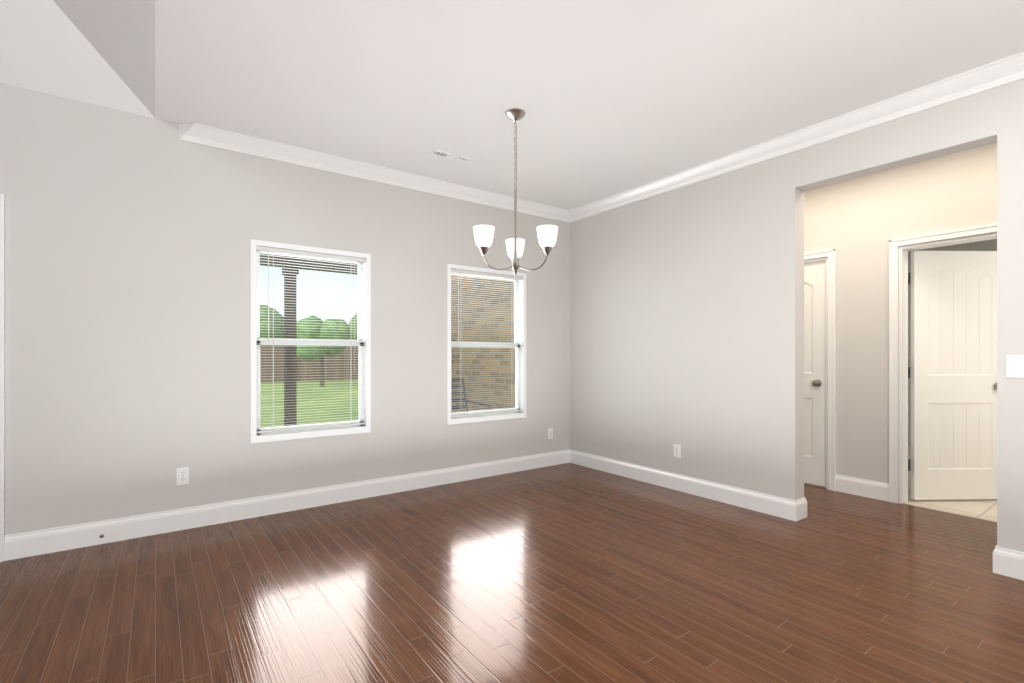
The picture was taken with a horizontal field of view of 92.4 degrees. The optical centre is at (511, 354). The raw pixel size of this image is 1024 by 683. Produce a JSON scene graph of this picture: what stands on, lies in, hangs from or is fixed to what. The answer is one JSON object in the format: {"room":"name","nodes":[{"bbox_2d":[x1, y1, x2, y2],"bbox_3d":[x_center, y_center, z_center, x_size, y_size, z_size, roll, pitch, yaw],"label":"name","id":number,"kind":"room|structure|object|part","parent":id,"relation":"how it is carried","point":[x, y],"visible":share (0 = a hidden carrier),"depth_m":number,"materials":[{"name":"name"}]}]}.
{"room":"empty dining room","nodes":[
{"label":"empty dining room","id":0,"kind":"room"},
{"bbox_2d":[0,83,569,534],"bbox_3d":[-2.882,-0.315,2.937,11.070,2.990,0.140,0,0,-36],"label":"wall","id":1,"kind":"structure","parent":0,"point":[128,311],"depth_m":3.34,"materials":[{"name":"paint"}]},
{"bbox_2d":[0,194,4,561],"bbox_3d":[-3.365,0.130,2.487,1.120,2.100,0.020,0,0,-36],"label":"door frame","id":2,"kind":"structure","parent":1,"relation":"attached to","point":[2,367],"depth_m":2.81,"materials":[{"name":"white wood"}]},
{"bbox_2d":[176,467,188,485],"bbox_3d":[-2.226,0.820,3.319,0.070,0.115,0.012,0,0,-36],"label":"electrical outlet","id":3,"kind":"object","parent":1,"relation":"attached to","point":[182,476],"visible":1,"depth_m":3.31,"materials":[{"name":"white plastic"}]},
{"bbox_2d":[4,450,567,560],"bbox_3d":[-3.281,1.109,2.552,9.690,0.142,0.015,0,0,-36],"label":"baseboard","id":4,"kind":"structure","parent":1,"relation":"attached to","point":[39,542],"depth_m":3.52,"materials":[{"name":"white wood"}]},
{"bbox_2d":[251,239,370,443],"bbox_3d":[-1.574,-0.099,3.877,0.890,1.482,0.147,0,0,-36],"label":"window","id":5,"kind":"structure","parent":1,"relation":"in","point":[364,377],"depth_m":3.85,"materials":[{"name":"white plastic"}]},
{"bbox_2d":[257,246,364,432],"bbox_3d":[-1.548,-0.113,3.840,0.806,1.373,0.040,0,0,-36],"label":"window blind","id":6,"kind":"object","parent":5,"relation":"attached to","point":[306,254],"visible":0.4,"depth_m":3.84,"materials":[{"name":"white plastic"}]},
{"bbox_2d":[179,123,570,222],"bbox_3d":[-0.826,-1.506,4.293,3.450,0.108,0.082,0,0,-36],"label":"crown molding","id":7,"kind":"structure","parent":1,"relation":"attached to","point":[196,133],"depth_m":3.95,"materials":[{"name":"white wood"}]},
{"bbox_2d":[447,264,526,424],"bbox_3d":[-0.262,-0.099,4.830,0.915,1.482,0.147,0,0,-36],"label":"window","id":8,"kind":"structure","parent":1,"relation":"in","point":[520,370],"depth_m":4.86,"materials":[{"name":"white plastic"}]},
{"bbox_2d":[451,269,521,416],"bbox_3d":[-0.235,-0.113,4.794,0.831,1.373,0.040,0,0,-36],"label":"window blind","id":9,"kind":"object","parent":8,"relation":"attached to","point":[482,274],"visible":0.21,"depth_m":4.80,"materials":[{"name":"white plastic"}]},
{"bbox_2d":[548,428,552,438],"bbox_3d":[0.411,0.840,5.235,0.070,0.115,0.012,0,0,-36],"label":"electrical outlet","id":10,"kind":"object","parent":1,"relation":"attached to","point":[550,433],"visible":1,"depth_m":5.23,"materials":[{"name":"white plastic"}]},
{"bbox_2d":[0,463,1023,682],"bbox_3d":[-0.832,1.240,0.014,10.950,0.120,7.280,0,0,-36],"label":"floor","id":11,"kind":"structure","parent":0,"point":[568,573],"depth_m":2.41,"materials":[{"name":"brown wood"}]},
{"bbox_2d":[0,0,1023,209],"bbox_3d":[0.531,-2.685,1.090,14.140,2.250,7.140,0,0,-36],"label":"ceiling","id":12,"kind":"structure","parent":0,"point":[610,97],"depth_m":2.73,"materials":[{"name":"paint"}]},
{"bbox_2d":[430,149,449,157],"bbox_3d":[-0.552,-1.555,3.789,0.130,0.010,0.080,0,0,-36],"label":"ceiling vent","id":13,"kind":"object","parent":12,"relation":"in","point":[440,153],"visible":0.94,"depth_m":3.78,"materials":[{"name":"white metal"}]},
{"bbox_2d":[457,156,469,161],"bbox_3d":[-0.383,-1.555,3.887,0.085,0.010,0.055,0,0,-36],"label":"ceiling vent","id":14,"kind":"object","parent":12,"relation":"in","point":[463,158],"visible":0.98,"depth_m":3.88,"materials":[{"name":"white metal"}]},
{"bbox_2d":[473,108,557,275],"bbox_3d":[-0.008,-1.036,3.131,0.496,1.048,0.528,0,0,-36],"label":"chandelier","id":15,"kind":"object","parent":12,"relation":"hanging from","point":[546,234],"visible":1,"depth_m":3.10,"materials":[{"name":"white glass"}]},
{"bbox_2d":[570,79,1023,552],"bbox_3d":[2.748,-0.315,2.615,0.140,2.990,7.000,0,0,-36],"label":"wall","id":16,"kind":"structure","parent":0,"point":[687,318],"depth_m":3.86,"materials":[{"name":"paint"}]},
{"bbox_2d":[674,444,680,458],"bbox_3d":[1.440,0.840,4.285,0.012,0.115,0.070,0,0,-36],"label":"electrical outlet","id":17,"kind":"object","parent":16,"relation":"attached to","point":[677,451],"visible":1,"depth_m":4.28,"materials":[{"name":"white plastic"}]},
{"bbox_2d":[568,449,803,520],"bbox_3d":[1.346,1.109,4.439,0.045,0.142,2.340,0,0,-36],"label":"baseboard","id":18,"kind":"structure","parent":16,"relation":"attached to","point":[793,510],"depth_m":4.11,"materials":[{"name":"white wood"}]},
{"bbox_2d":[571,51,1023,222],"bbox_3d":[2.658,-1.506,2.549,0.082,0.108,7.000,0,0,-36],"label":"crown molding","id":19,"kind":"structure","parent":16,"relation":"attached to","point":[1003,71],"depth_m":3.25,"materials":[{"name":"white wood"}]},
{"bbox_2d":[804,497,806,517],"bbox_3d":[1.703,1.109,4.167,0.035,0.142,1.480,0,0,-36],"label":"baseboard","id":20,"kind":"structure","parent":16,"relation":"attached to","point":[805,501],"depth_m":3.56,"materials":[{"name":"white wood"}]},
{"bbox_2d":[993,545,1023,580],"bbox_3d":[3.691,1.109,1.212,0.045,0.142,3.622,0,0,-36],"label":"baseboard","id":21,"kind":"structure","parent":16,"relation":"attached to","point":[1008,562],"depth_m":2.61,"materials":[{"name":"white wood"}]},
{"bbox_2d":[1006,355,1023,377],"bbox_3d":[2.666,0.060,2.598,0.010,0.118,0.072,0,0,-36],"label":"light switch","id":22,"kind":"object","parent":16,"relation":"attached to","point":[1014,365],"visible":1,"depth_m":2.60,"materials":[{"name":"white plastic"}]},
{"bbox_2d":[804,445,996,521],"bbox_3d":[4.594,1.242,4.574,3.190,0.116,4.400,0,0,-36],"label":"floor","id":23,"kind":"structure","parent":0,"point":[985,509],"depth_m":3.86,"materials":[{"name":"beige tile"}]},
{"bbox_2d":[804,143,996,502],"bbox_3d":[3.638,-0.315,3.261,0.140,2.990,7.000,0,0,-36],"label":"wall","id":24,"kind":"structure","parent":0,"point":[858,224],"depth_m":4.05,"materials":[{"name":"paint"}]},
{"bbox_2d":[804,260,825,486],"bbox_3d":[2.560,0.163,4.635,0.105,2.010,0.728,0,0,-36],"label":"hall door","id":25,"kind":"structure","parent":24,"relation":"in","point":[815,373],"depth_m":4.42,"materials":[{"name":"white wood"}]},
{"bbox_3d":[2.718,0.253,4.386,0.070,0.064,0.064,0,0,-36],"label":"knob","id":26,"kind":"part","parent":25,"relation":"part of","materials":[{"name":"silver metal"}]},
{"bbox_2d":[835,474,888,501],"bbox_3d":[2.926,1.109,4.110,0.015,0.142,0.390,0,0,-36],"label":"baseboard","id":27,"kind":"structure","parent":24,"relation":"attached to","point":[845,484],"depth_m":4.10,"materials":[{"name":"white wood"}]},
{"bbox_2d":[804,224,996,503],"bbox_3d":[3.000,0.130,4.139,0.188,2.100,2.210,0,0,-36],"label":"door frame","id":28,"kind":"structure","parent":24,"relation":"attached to","point":[830,255],"depth_m":3.93,"materials":[{"name":"white wood"}]},
{"bbox_2d":[908,251,996,499],"bbox_3d":[3.604,0.163,3.953,0.816,2.010,0.105,0,0,-2],"label":"hall door","id":29,"kind":"structure","parent":24,"relation":"in","point":[953,374],"depth_m":3.97,"materials":[{"name":"white wood"}]},
{"bbox_3d":[3.209,0.135,3.971,0.024,1.600,0.013,0,0,-36],"label":"hall door right hinges","id":30,"kind":"part","parent":29,"relation":"part of","materials":[{"name":"metal"}]},
{"bbox_2d":[908,239,996,444],"bbox_3d":[5.941,-0.190,5.552,0.140,2.740,4.680,0,0,-36],"label":"wall","id":31,"kind":"structure","parent":0,"point":[988,245],"depth_m":6.37,"materials":[{"name":"paint"}]},
{"label":"outside","id":32,"kind":"structure","parent":0,"visible":0},
{"bbox_2d":[260,380,358,427],"bbox_3d":[-23.622,1.460,41.019,150.000,0.240,85.860,0,0,-36],"label":"ground","id":33,"kind":"structure","parent":32,"point":[299,398],"depth_m":13.86,"materials":[{"name":"green plant"}]},
{"bbox_2d":[260,305,283,345],"bbox_3d":[-15.562,-1.092,29.872,4.666,4.870,4.276,0,0,-36],"label":"tree","id":34,"kind":"object","parent":33,"relation":"on","point":[279,331],"depth_m":28.89,"materials":[{"name":"green plant"}]},
{"bbox_2d":[260,346,358,382],"bbox_3d":[-11.267,0.450,24.014,90.000,1.780,0.100,0,0,-36],"label":"fence","id":35,"kind":"object","parent":33,"relation":"on","point":[305,366],"depth_m":24.70,"materials":[{"name":"brown wood"}]},
{"bbox_2d":[297,316,349,386],"bbox_3d":[-8.021,-0.174,20.729,2.340,3.037,1.839,0,0,-36],"label":"tree","id":36,"kind":"object","parent":33,"relation":"on","point":[313,351],"depth_m":20.15,"materials":[{"name":"green plant"}]},
{"bbox_2d":[348,313,358,346],"bbox_3d":[-9.843,-0.879,33.733,3.414,4.445,4.261,0,0,-36],"label":"tree","id":37,"kind":"object","parent":33,"relation":"on","point":[356,331],"depth_m":32.08,"materials":[{"name":"green plant"}]},
{"bbox_2d":[451,274,514,412],"bbox_3d":[-0.728,-0.340,6.974,0.220,3.360,3.860,0,0,-36],"label":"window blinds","id":38,"kind":"object","parent":33,"relation":"on","point":[500,358],"depth_m":6.29,"materials":[{"name":"brick"}]},
{"bbox_3d":[-3.458,1.290,4.589,7.000,0.100,3.210,0,0,-36],"label":"patio slab","id":39,"kind":"object","parent":33,"relation":"on","visible":0},
{"bbox_2d":[282,266,298,425],"bbox_3d":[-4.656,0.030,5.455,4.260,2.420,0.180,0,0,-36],"label":"post","id":40,"kind":"object","parent":39,"relation":"on","point":[292,365],"depth_m":6.60,"materials":[{"name":"brown paint"}]},
{"bbox_2d":[260,253,357,275],"bbox_3d":[-3.528,-1.400,4.600,7.100,0.440,3.310,0,0,-36],"label":"porch roof","id":41,"kind":"structure","parent":40,"relation":"on","point":[318,265],"depth_m":6.70,"materials":[{"name":"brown paint"}]},
{"bbox_2d":[451,377,490,411],"bbox_3d":[-0.606,0.768,5.964,0.459,0.960,0.579,0,0,-44],"label":"chair","id":42,"kind":"object","parent":39,"relation":"on","point":[459,392],"depth_m":6.21,"materials":[{"name":"grey metal"}]}
]}

